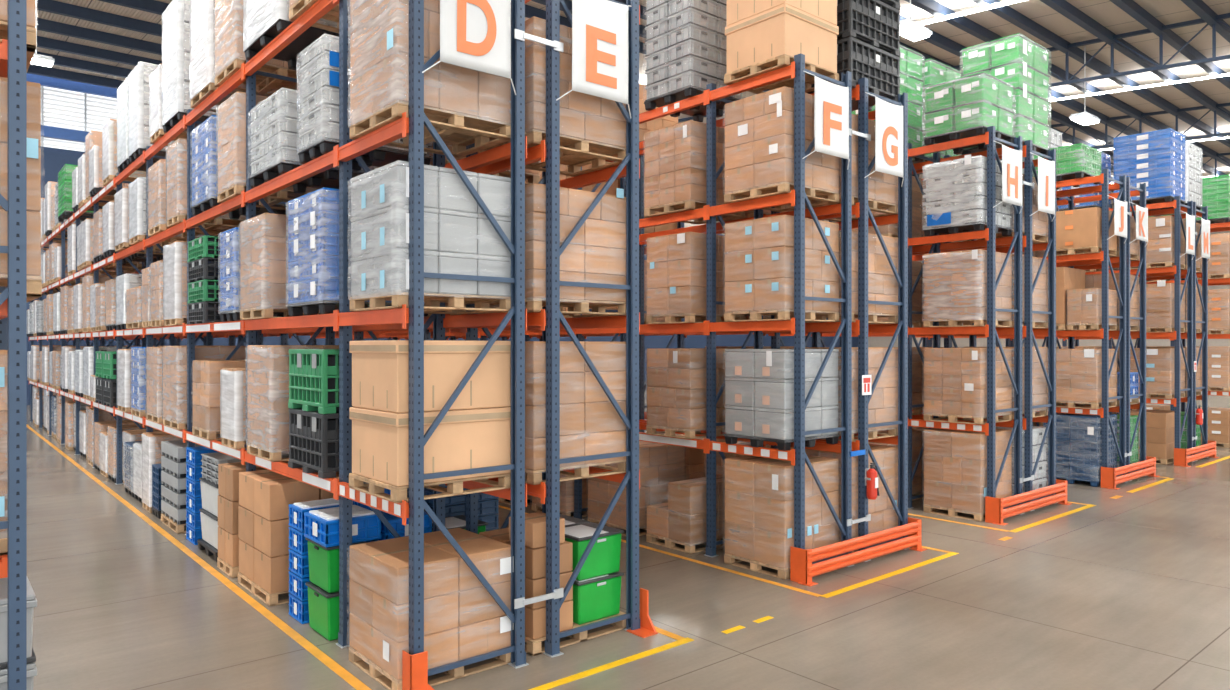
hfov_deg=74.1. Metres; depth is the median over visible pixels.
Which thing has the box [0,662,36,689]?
tote
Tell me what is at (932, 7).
beam
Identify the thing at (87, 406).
load
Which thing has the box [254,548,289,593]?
carton
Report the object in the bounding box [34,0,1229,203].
ceiling
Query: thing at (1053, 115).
beam
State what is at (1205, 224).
banner
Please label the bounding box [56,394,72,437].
load
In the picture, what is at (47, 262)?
load
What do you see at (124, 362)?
load
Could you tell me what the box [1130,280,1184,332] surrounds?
load
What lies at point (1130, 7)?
beam
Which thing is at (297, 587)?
crate
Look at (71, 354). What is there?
load
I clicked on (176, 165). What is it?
load
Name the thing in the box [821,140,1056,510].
rack
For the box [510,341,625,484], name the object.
load
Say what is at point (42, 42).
beam
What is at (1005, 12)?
beam
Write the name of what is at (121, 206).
load
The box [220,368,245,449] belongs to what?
load
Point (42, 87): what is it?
trim
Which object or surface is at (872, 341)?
wall
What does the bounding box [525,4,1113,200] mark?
beam
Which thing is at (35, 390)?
load
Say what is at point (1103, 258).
rack
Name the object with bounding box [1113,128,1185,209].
load
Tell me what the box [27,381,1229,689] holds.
floor
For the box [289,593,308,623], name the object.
crate
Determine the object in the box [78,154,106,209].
load
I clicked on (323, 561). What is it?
lidded box
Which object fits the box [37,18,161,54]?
beam
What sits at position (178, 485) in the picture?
tray
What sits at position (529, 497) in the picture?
load
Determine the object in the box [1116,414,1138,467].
load
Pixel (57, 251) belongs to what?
load
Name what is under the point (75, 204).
load
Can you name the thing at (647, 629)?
guard
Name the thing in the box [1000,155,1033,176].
load
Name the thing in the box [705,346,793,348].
load
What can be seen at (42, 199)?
load
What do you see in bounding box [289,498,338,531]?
crate
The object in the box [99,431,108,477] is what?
load
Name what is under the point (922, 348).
load
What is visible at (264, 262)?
load
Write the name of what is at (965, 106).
load
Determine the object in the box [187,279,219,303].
container
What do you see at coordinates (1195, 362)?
fire sign
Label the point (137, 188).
load
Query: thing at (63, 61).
trim
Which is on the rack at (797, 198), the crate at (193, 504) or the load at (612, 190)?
the load at (612, 190)
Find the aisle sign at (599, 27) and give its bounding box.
[556,0,630,117]
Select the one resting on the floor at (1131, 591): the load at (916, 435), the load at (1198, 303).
the load at (916, 435)
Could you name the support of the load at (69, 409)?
on the floor at (1131, 591)
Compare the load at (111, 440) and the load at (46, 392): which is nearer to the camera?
the load at (111, 440)
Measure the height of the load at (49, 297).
1.308 m
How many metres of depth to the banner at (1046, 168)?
15.07 m
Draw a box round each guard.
[402,650,433,689]
[627,588,657,637]
[790,517,926,585]
[985,479,1071,524]
[1101,456,1158,489]
[1174,440,1218,466]
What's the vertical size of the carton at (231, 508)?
0.417 m
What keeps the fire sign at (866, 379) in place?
attached to the rack at (861, 327)
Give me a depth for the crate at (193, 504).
12.43 m
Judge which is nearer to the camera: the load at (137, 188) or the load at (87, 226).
the load at (137, 188)
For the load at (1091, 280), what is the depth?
18.68 m
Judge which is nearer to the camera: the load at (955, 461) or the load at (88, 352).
the load at (955, 461)
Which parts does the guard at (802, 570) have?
rail, rail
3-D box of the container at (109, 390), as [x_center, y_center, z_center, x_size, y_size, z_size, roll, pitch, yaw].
[-10.882,1.069,18.568,1.200,0.598,1.000,0,0,-40]
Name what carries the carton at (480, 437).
on the pallet at (454, 487)
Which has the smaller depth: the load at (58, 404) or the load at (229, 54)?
the load at (229, 54)
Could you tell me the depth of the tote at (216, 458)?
11.75 m
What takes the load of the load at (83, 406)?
on the floor at (1131, 591)
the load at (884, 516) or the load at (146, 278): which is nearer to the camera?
the load at (884, 516)
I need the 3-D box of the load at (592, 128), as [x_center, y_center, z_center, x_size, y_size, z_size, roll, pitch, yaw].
[-0.636,-2.594,8.758,1.313,1.245,1.058,0,0,-40]
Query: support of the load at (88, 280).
on the rack at (343, 321)
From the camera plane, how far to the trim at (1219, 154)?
47.42 m
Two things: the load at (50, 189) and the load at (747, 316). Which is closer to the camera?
the load at (747, 316)
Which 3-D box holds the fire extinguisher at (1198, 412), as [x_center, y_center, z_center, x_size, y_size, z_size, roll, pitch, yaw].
[15.275,1.828,21.303,0.163,0.504,0.164,0,0,-40]
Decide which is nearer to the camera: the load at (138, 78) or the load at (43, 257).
the load at (138, 78)
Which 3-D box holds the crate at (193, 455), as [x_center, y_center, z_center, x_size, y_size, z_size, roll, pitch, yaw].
[-6.225,1.714,12.781,0.794,0.229,0.544,0,0,-40]
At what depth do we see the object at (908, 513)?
13.90 m
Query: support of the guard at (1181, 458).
on the floor at (1131, 591)
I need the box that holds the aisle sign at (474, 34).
[422,0,515,94]
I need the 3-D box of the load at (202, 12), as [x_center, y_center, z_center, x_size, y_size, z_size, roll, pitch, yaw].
[-5.659,-4.744,12.409,1.235,2.245,1.186,0,0,-40]
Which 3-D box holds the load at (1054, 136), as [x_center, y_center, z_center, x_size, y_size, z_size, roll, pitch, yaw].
[10.323,-4.468,20.295,1.317,1.692,1.042,0,0,-40]
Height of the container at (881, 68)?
0.693 m
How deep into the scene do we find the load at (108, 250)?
18.02 m
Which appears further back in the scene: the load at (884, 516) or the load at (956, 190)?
the load at (956, 190)
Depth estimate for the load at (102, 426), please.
19.62 m
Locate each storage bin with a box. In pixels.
[199,478,218,516]
[199,508,217,548]
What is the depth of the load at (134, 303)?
15.87 m
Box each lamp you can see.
[30,0,54,66]
[900,0,931,41]
[1069,46,1099,125]
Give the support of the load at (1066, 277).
on the rack at (1103, 258)
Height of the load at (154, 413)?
1.334 m
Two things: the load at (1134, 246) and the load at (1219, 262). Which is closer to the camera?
the load at (1134, 246)
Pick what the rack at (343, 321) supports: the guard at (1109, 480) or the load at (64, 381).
the load at (64, 381)
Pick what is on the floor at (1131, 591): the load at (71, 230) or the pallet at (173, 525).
the pallet at (173, 525)
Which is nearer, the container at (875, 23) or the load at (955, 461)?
the container at (875, 23)
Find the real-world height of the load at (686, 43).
1.742 m
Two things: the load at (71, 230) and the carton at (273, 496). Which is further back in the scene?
the load at (71, 230)
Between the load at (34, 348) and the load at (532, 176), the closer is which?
the load at (532, 176)
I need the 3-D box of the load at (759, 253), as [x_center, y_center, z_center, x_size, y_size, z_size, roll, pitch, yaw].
[2.310,-1.004,11.302,1.235,1.364,1.086,0,0,-40]
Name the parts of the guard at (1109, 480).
rail, rail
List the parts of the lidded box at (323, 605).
lid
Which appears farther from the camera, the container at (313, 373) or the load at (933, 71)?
the load at (933, 71)
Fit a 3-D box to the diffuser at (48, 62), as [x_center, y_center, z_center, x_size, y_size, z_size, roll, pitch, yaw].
[-17.029,-8.335,23.976,0.790,0.070,0.440,0,0,-40]
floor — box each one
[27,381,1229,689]
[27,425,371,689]
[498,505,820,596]
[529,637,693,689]
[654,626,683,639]
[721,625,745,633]
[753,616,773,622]
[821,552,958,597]
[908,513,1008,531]
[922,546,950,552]
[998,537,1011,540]
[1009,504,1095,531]
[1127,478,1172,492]
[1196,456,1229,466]
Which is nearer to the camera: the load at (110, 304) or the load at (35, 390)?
the load at (110, 304)
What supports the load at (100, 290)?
on the rack at (343, 321)
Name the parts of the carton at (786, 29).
carton lid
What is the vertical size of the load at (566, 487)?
1.190 m
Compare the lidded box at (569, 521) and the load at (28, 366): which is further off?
the load at (28, 366)
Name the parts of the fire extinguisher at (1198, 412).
tank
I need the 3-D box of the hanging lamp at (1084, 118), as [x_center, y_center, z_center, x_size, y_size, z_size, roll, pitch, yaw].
[17.460,-9.703,30.279,1.300,2.805,0.600,0,0,-40]
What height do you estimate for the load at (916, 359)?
1.325 m
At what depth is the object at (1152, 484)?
17.56 m
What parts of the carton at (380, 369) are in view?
carton lid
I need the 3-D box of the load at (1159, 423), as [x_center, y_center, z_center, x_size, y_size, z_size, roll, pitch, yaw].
[14.059,2.381,21.363,1.200,1.295,1.000,0,0,-40]
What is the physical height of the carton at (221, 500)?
0.417 m
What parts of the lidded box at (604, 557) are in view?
lid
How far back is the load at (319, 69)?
8.52 m
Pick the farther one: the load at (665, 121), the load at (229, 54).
the load at (665, 121)
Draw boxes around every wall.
[27,137,857,404]
[868,204,1229,347]
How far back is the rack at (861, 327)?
12.11 m
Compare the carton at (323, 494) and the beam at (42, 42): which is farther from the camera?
the beam at (42, 42)
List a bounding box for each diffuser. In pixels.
[30,58,52,66]
[900,24,929,41]
[1071,115,1098,125]
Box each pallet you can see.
[161,513,185,533]
[197,539,217,560]
[217,557,238,577]
[238,572,288,605]
[349,473,510,502]
[525,611,625,655]
[724,54,838,93]
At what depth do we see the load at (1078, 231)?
17.70 m
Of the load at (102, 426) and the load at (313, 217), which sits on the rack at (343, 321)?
the load at (313, 217)
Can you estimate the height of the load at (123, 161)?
1.766 m
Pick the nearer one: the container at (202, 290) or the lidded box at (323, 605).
the lidded box at (323, 605)
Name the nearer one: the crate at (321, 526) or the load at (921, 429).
the crate at (321, 526)
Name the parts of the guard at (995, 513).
rail, rail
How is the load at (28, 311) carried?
on the rack at (343, 321)
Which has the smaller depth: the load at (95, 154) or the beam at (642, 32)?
the load at (95, 154)
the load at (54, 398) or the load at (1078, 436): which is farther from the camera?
the load at (54, 398)
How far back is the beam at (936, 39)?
37.35 m
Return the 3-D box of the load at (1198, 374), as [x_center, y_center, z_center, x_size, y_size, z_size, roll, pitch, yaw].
[15.129,0.706,22.173,1.316,1.325,1.087,0,0,-40]
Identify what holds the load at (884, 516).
on the floor at (1131, 591)
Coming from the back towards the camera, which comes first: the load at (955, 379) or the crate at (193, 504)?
the load at (955, 379)
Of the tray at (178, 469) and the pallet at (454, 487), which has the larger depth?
the tray at (178, 469)
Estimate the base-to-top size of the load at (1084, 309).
0.895 m
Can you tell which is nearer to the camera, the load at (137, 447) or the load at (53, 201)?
the load at (137, 447)
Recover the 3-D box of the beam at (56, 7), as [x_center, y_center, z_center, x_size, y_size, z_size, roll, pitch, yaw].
[-27.683,-12.783,25.299,38.500,0.435,0.220,0,0,-40]
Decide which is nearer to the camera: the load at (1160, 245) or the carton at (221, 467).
the carton at (221, 467)
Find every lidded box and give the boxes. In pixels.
[305,538,365,592]
[305,582,338,640]
[432,515,487,533]
[560,514,589,526]
[565,522,623,580]
[572,571,623,624]
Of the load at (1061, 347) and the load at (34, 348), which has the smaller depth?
the load at (1061, 347)
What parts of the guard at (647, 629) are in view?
foot plate, guard blade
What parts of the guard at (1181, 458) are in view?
rail, rail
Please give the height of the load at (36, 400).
1.062 m
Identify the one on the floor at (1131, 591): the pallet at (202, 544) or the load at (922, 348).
the pallet at (202, 544)
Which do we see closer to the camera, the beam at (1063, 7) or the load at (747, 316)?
the load at (747, 316)
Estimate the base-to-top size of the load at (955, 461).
1.495 m
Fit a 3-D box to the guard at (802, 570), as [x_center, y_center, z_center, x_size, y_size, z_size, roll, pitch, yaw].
[3.425,2.810,11.263,2.847,0.440,0.330,0,0,-40]
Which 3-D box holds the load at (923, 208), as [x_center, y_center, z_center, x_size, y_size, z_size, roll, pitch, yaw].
[6.425,-2.634,17.053,1.315,1.325,1.039,0,0,-40]
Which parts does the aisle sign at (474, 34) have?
cord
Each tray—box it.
[161,437,245,461]
[161,456,186,477]
[161,470,186,492]
[161,485,185,508]
[161,499,186,524]
[407,488,498,506]
[407,499,498,516]
[478,514,498,530]
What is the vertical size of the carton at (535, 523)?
0.247 m
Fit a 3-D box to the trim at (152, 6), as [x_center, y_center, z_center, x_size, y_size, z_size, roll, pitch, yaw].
[-25.678,-12.550,22.935,38.500,0.435,0.220,0,0,-40]
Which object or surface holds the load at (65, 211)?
on the rack at (343, 321)
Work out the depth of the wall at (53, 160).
49.99 m
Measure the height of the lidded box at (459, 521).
0.468 m
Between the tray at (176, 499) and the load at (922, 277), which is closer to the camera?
the tray at (176, 499)
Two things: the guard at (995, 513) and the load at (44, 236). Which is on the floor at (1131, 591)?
the guard at (995, 513)
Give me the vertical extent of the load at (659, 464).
1.395 m
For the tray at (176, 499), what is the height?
0.238 m
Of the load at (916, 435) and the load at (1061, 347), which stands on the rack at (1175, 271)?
the load at (1061, 347)
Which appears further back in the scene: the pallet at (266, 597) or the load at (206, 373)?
the load at (206, 373)
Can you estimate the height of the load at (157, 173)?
1.245 m
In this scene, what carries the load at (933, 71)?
on the rack at (1028, 165)
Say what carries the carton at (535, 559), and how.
on the carton at (533, 587)
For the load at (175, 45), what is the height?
2.042 m
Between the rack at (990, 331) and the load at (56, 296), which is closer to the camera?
the rack at (990, 331)
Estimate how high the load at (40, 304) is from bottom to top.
1.228 m
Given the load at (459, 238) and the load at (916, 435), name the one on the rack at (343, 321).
the load at (459, 238)
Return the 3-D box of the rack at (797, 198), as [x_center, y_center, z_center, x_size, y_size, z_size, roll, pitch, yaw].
[-2.626,-0.360,17.567,1.641,6.780,17.367,0,0,-40]
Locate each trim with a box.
[27,64,122,88]
[37,51,131,77]
[41,85,86,151]
[99,0,168,14]
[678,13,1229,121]
[1049,103,1229,148]
[1111,153,1229,175]
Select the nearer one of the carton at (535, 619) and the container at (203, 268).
the carton at (535, 619)
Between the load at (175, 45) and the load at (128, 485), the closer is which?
the load at (175, 45)
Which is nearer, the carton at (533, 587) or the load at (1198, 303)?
the carton at (533, 587)
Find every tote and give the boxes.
[0,577,36,668]
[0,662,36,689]
[201,451,288,465]
[201,460,217,472]
[201,466,217,478]
[201,472,217,485]
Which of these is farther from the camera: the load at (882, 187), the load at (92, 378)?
the load at (92, 378)
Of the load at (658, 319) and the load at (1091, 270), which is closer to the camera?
the load at (658, 319)
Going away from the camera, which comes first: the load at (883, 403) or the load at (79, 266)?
the load at (883, 403)
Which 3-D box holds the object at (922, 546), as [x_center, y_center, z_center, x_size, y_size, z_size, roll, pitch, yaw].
[2.924,3.028,14.216,0.090,0.003,6.099,0,0,-40]
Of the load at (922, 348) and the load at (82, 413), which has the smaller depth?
the load at (922, 348)
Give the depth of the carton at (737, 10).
11.03 m
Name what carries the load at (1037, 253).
on the rack at (1071, 200)
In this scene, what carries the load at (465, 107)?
on the rack at (343, 321)
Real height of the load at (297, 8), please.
1.745 m
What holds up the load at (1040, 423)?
on the floor at (1131, 591)
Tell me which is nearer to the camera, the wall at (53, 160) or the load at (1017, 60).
the load at (1017, 60)
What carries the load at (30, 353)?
on the rack at (343, 321)
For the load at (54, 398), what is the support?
on the floor at (1131, 591)
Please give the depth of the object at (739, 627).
8.67 m
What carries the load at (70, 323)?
on the rack at (343, 321)
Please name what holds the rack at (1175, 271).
on the floor at (1131, 591)
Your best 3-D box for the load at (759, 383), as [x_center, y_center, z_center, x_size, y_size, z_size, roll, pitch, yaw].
[2.311,0.712,11.303,1.239,1.312,1.089,0,0,-40]
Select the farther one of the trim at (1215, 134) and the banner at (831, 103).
the trim at (1215, 134)
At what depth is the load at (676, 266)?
12.13 m
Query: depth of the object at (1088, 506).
14.22 m
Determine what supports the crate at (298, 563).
on the crate at (297, 587)
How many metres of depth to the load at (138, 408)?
15.49 m
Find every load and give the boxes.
[0,0,35,70]
[0,77,41,301]
[0,350,6,554]
[27,309,29,336]
[27,351,38,380]
[29,353,38,380]
[30,302,33,336]
[31,345,72,382]
[32,386,43,421]
[33,300,53,335]
[34,398,43,427]
[36,301,43,335]
[39,351,41,383]
[40,198,67,244]
[41,199,66,240]
[41,253,60,287]
[42,346,60,385]
[43,298,53,335]
[43,389,57,429]
[44,181,66,237]
[45,249,82,285]
[46,395,55,433]
[47,294,53,334]
[49,243,82,284]
[49,352,52,386]
[51,194,66,233]
[51,395,56,437]
[52,351,60,389]
[53,292,60,334]
[54,246,100,282]
[55,183,81,230]
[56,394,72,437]
[57,403,65,442]
[58,164,93,221]
[61,286,72,333]
[61,346,114,392]
[65,401,82,450]
[67,223,115,276]
[67,287,73,333]
[67,351,74,393]
[72,167,102,212]
[73,283,85,332]
[73,403,88,450]
[74,350,82,396]
[76,224,135,272]
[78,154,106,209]
[79,410,86,457]
[81,218,141,270]
[82,275,115,331]
[83,347,131,399]
[85,130,113,204]
[86,406,93,458]
[87,408,128,465]
[89,145,128,196]
[90,283,105,331]
[90,375,95,401]
[93,209,156,265]
[94,420,139,470]
[95,285,106,330]
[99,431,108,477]
[102,119,145,187]
[102,201,162,260]
[105,279,115,330]
[107,424,153,482]
[114,187,162,254]
[116,273,141,329]
[117,77,156,172]
[117,349,132,412]
[122,429,160,484]
[123,441,141,496]
[126,286,142,328]
[128,61,174,162]
[128,177,204,246]
[131,347,145,417]
[132,442,141,500]
[141,267,183,327]
[141,430,219,512]
[145,347,164,423]
[147,159,233,238]
[149,63,186,145]
[149,260,186,326]
[151,464,163,518]
[161,0,218,132]
[162,346,245,429]
[163,241,186,325]
[166,138,245,231]
[189,0,277,112]
[191,115,287,219]
[192,360,245,440]
[213,0,301,96]
[216,91,319,209]
[218,227,319,321]
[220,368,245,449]
[240,213,319,319]
[243,0,338,70]
[246,345,338,461]
[248,88,377,192]
[286,187,427,315]
[289,0,338,32]
[298,34,431,171]
[348,0,510,157]
[349,160,510,313]
[349,528,513,689]
[424,303,498,316]
[427,141,539,184]
[480,16,625,176]
[480,183,625,317]
[498,473,531,504]
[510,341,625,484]
[532,474,587,516]
[539,161,617,195]
[563,307,617,317]
[588,441,683,535]
[618,174,676,247]
[639,84,677,166]
[644,0,741,121]
[644,120,744,224]
[644,260,664,323]
[646,232,744,323]
[646,348,736,438]
[646,474,725,553]
[664,433,738,479]
[705,204,790,223]
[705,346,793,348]
[705,442,770,476]
[724,86,838,211]
[724,215,838,322]
[724,349,839,450]
[724,455,838,578]
[744,314,770,319]
[790,114,897,221]
[790,231,897,323]
[790,347,897,441]
[790,444,897,552]
[852,45,924,161]
[852,176,920,245]
[854,261,921,327]
[868,429,921,500]
[912,58,961,176]
[912,180,959,254]
[912,263,932,326]
[912,347,921,414]
[912,347,959,412]
[912,426,932,493]
[923,72,1013,154]
[923,154,1011,238]
[923,249,1012,326]
[924,348,1011,424]
[924,428,1011,521]
[961,33,1050,160]
[963,347,1047,418]
[964,174,1047,247]
[986,255,1047,328]
[996,426,1047,503]
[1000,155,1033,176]
[1034,143,1100,189]
[1035,239,1045,256]
[1035,267,1084,330]
[1035,412,1043,426]
[1043,413,1116,486]
[1047,207,1116,256]
[1047,349,1116,408]
[1048,127,1061,199]
[1058,152,1110,210]
[1061,347,1101,348]
[1067,288,1116,330]
[1084,346,1118,371]
[1085,269,1101,271]
[1085,273,1138,330]
[1099,372,1138,405]
[1109,216,1138,260]
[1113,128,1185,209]
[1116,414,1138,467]
[1130,215,1184,269]
[1130,267,1169,281]
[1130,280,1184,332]
[1130,348,1184,398]
[1130,404,1169,410]
[1130,409,1173,464]
[1146,219,1200,272]
[1146,347,1200,396]
[1148,141,1202,216]
[1181,282,1200,332]
[1181,412,1200,448]
[1185,175,1229,223]
[1196,346,1229,391]
[1197,233,1229,279]
[1197,407,1229,447]
[1201,289,1229,333]
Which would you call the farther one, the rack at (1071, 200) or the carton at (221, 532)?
the rack at (1071, 200)
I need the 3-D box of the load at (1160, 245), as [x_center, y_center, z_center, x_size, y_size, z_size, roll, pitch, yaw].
[14.106,-2.619,21.306,1.233,1.294,1.088,0,0,-40]
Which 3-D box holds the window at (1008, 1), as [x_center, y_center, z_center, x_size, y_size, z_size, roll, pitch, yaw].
[6.665,-11.285,31.876,0.300,4.510,60.000,0,0,-40]
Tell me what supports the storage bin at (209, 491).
on the storage bin at (209, 521)
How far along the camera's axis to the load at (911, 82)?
15.82 m
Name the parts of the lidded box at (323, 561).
lid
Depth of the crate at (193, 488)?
12.43 m
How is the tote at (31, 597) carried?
on the tote
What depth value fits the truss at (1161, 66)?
28.12 m
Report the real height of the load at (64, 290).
1.409 m
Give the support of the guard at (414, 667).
on the floor at (1131, 591)
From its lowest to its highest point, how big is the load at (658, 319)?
1.274 m
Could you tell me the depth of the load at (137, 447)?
15.79 m
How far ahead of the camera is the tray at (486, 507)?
10.60 m
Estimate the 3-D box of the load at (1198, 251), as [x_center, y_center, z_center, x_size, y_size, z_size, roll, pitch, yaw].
[15.129,-2.634,22.173,1.312,1.325,1.087,0,0,-40]
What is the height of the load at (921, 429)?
1.325 m
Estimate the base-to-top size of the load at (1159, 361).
1.285 m
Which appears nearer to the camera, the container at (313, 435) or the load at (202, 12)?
the container at (313, 435)
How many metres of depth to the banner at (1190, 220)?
20.72 m
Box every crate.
[186,445,245,465]
[186,463,201,481]
[186,478,200,497]
[186,493,201,512]
[186,509,200,528]
[186,524,201,544]
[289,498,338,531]
[289,526,307,554]
[289,549,308,577]
[289,571,310,600]
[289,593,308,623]
[304,505,380,547]
[352,482,390,510]
[372,510,431,540]
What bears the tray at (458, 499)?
on the tray at (486, 507)
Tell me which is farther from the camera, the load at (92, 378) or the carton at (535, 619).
the load at (92, 378)
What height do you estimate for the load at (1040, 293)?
1.345 m
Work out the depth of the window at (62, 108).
42.20 m
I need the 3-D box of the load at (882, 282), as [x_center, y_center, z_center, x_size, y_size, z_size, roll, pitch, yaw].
[3.453,-0.970,12.271,1.318,1.295,1.089,0,0,-40]
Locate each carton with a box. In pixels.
[218,462,245,496]
[218,495,226,528]
[218,526,225,560]
[225,465,266,501]
[225,499,239,533]
[225,531,238,566]
[238,505,254,546]
[239,470,283,511]
[239,539,254,581]
[254,476,318,520]
[254,513,289,556]
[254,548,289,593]
[316,472,338,499]
[349,340,510,412]
[349,407,510,486]
[479,528,508,543]
[506,541,572,578]
[509,512,564,548]
[525,571,572,608]
[525,600,572,638]
[725,4,838,72]
[727,0,836,25]
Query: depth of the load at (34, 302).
29.97 m
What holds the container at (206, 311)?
on the rack at (343, 321)
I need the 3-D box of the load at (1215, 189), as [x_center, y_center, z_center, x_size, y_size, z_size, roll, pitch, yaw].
[18.134,-4.317,24.754,1.238,1.391,1.137,0,0,-40]
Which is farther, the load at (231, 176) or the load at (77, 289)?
the load at (77, 289)
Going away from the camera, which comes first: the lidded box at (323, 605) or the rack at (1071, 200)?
the lidded box at (323, 605)
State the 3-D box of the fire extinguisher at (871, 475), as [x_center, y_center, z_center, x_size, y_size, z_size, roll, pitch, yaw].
[3.599,1.898,11.401,0.163,0.504,0.164,0,0,-40]
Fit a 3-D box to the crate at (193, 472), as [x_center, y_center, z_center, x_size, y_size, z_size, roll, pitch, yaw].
[-6.225,1.954,12.781,0.794,0.229,0.544,0,0,-40]
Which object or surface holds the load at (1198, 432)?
on the floor at (1131, 591)
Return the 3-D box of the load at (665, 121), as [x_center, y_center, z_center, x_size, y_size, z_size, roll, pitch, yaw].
[0.429,-4.252,15.836,1.280,1.261,1.000,0,0,-40]
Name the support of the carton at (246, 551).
on the pallet at (266, 597)
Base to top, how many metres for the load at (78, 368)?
1.239 m
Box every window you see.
[27,73,116,151]
[917,0,1024,24]
[1049,73,1229,101]
[1100,137,1229,150]
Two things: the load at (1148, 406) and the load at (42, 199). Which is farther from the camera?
the load at (42, 199)
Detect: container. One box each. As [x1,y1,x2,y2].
[95,351,115,377]
[95,377,106,404]
[103,352,115,378]
[103,379,115,407]
[187,235,220,261]
[187,257,220,282]
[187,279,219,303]
[187,301,221,323]
[288,349,352,413]
[288,408,338,478]
[808,36,899,110]
[837,0,899,56]
[879,0,899,9]
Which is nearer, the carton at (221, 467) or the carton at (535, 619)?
the carton at (535, 619)
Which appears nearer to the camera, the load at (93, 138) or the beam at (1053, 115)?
the load at (93, 138)
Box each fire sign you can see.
[862,375,870,394]
[1194,361,1196,371]
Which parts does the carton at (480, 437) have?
carton lid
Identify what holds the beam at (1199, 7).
attached to the wall at (872, 341)
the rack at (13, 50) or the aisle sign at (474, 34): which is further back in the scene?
the aisle sign at (474, 34)
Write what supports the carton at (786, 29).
on the pallet at (784, 60)
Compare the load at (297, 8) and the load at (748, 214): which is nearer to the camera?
the load at (297, 8)
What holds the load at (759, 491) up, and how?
on the floor at (1131, 591)
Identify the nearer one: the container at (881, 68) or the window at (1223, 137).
the container at (881, 68)
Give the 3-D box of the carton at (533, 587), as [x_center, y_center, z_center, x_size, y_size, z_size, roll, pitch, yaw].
[-0.772,2.450,8.326,0.493,0.287,0.493,0,0,-40]
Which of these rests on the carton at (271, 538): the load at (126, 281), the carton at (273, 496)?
the carton at (273, 496)
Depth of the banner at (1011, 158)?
14.16 m
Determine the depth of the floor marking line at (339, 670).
9.85 m
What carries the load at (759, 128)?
on the rack at (797, 198)
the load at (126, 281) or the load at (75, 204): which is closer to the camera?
the load at (126, 281)
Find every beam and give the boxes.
[37,0,161,36]
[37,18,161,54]
[37,36,161,65]
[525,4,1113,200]
[531,0,1113,192]
[615,0,1113,182]
[900,15,1226,175]
[900,42,1113,144]
[905,0,1229,166]
[972,0,1229,147]
[1040,0,1229,121]
[1052,128,1113,160]
[1110,0,1229,88]
[1181,0,1229,42]
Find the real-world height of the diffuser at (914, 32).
0.070 m
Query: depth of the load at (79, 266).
21.36 m
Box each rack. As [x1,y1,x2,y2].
[0,0,26,689]
[29,0,562,675]
[92,0,639,657]
[311,53,870,566]
[363,77,908,561]
[780,126,1033,513]
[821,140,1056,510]
[915,169,1131,486]
[928,177,1147,480]
[996,196,1196,461]
[1010,202,1207,460]
[1062,222,1229,411]
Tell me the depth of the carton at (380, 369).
7.43 m
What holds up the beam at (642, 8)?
attached to the wall at (872, 341)
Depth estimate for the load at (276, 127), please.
9.66 m
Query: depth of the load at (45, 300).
27.63 m
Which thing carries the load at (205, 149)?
on the rack at (343, 321)
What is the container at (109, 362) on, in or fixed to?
on the container at (109, 390)
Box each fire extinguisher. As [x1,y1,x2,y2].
[865,462,879,499]
[1195,405,1203,424]
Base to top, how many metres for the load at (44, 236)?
1.299 m
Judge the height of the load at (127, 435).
1.176 m
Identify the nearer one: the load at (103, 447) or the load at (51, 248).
the load at (103, 447)
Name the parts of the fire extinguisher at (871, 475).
tank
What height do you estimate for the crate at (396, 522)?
0.277 m
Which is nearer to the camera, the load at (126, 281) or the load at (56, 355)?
the load at (126, 281)
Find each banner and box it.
[802,71,849,169]
[864,92,903,186]
[993,141,1022,213]
[1030,152,1054,220]
[1107,195,1127,242]
[1129,202,1147,244]
[1180,210,1194,258]
[1196,216,1209,262]
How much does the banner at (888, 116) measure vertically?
1.210 m
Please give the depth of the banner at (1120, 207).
17.54 m
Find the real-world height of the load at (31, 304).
1.270 m
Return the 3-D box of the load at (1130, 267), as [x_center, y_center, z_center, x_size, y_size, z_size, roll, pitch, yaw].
[17.027,-2.634,26.059,1.236,1.325,1.059,0,0,-40]
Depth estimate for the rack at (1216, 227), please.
24.87 m
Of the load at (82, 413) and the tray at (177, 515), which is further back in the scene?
the load at (82, 413)
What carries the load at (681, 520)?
on the floor at (1131, 591)
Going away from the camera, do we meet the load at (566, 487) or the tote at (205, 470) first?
the tote at (205, 470)
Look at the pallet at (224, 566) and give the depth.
10.77 m
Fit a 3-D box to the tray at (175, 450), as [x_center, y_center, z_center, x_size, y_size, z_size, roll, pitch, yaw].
[-6.945,1.769,13.909,1.192,0.238,1.192,0,0,-40]
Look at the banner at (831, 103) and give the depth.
10.72 m
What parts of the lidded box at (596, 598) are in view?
lid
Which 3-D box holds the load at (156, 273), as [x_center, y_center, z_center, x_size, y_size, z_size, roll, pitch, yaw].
[-7.633,-0.894,14.736,1.236,1.145,0.887,0,0,-40]
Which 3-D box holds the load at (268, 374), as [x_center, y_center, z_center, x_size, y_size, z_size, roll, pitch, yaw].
[-3.866,0.686,10.294,1.234,1.365,1.038,0,0,-40]
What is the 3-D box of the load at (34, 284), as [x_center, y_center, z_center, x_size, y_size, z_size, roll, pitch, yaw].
[-4.655,-1.034,5.389,1.367,1.424,1.039,0,0,-40]
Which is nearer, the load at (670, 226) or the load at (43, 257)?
the load at (670, 226)
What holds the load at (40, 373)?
on the rack at (343, 321)
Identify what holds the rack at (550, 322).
on the floor at (1131, 591)

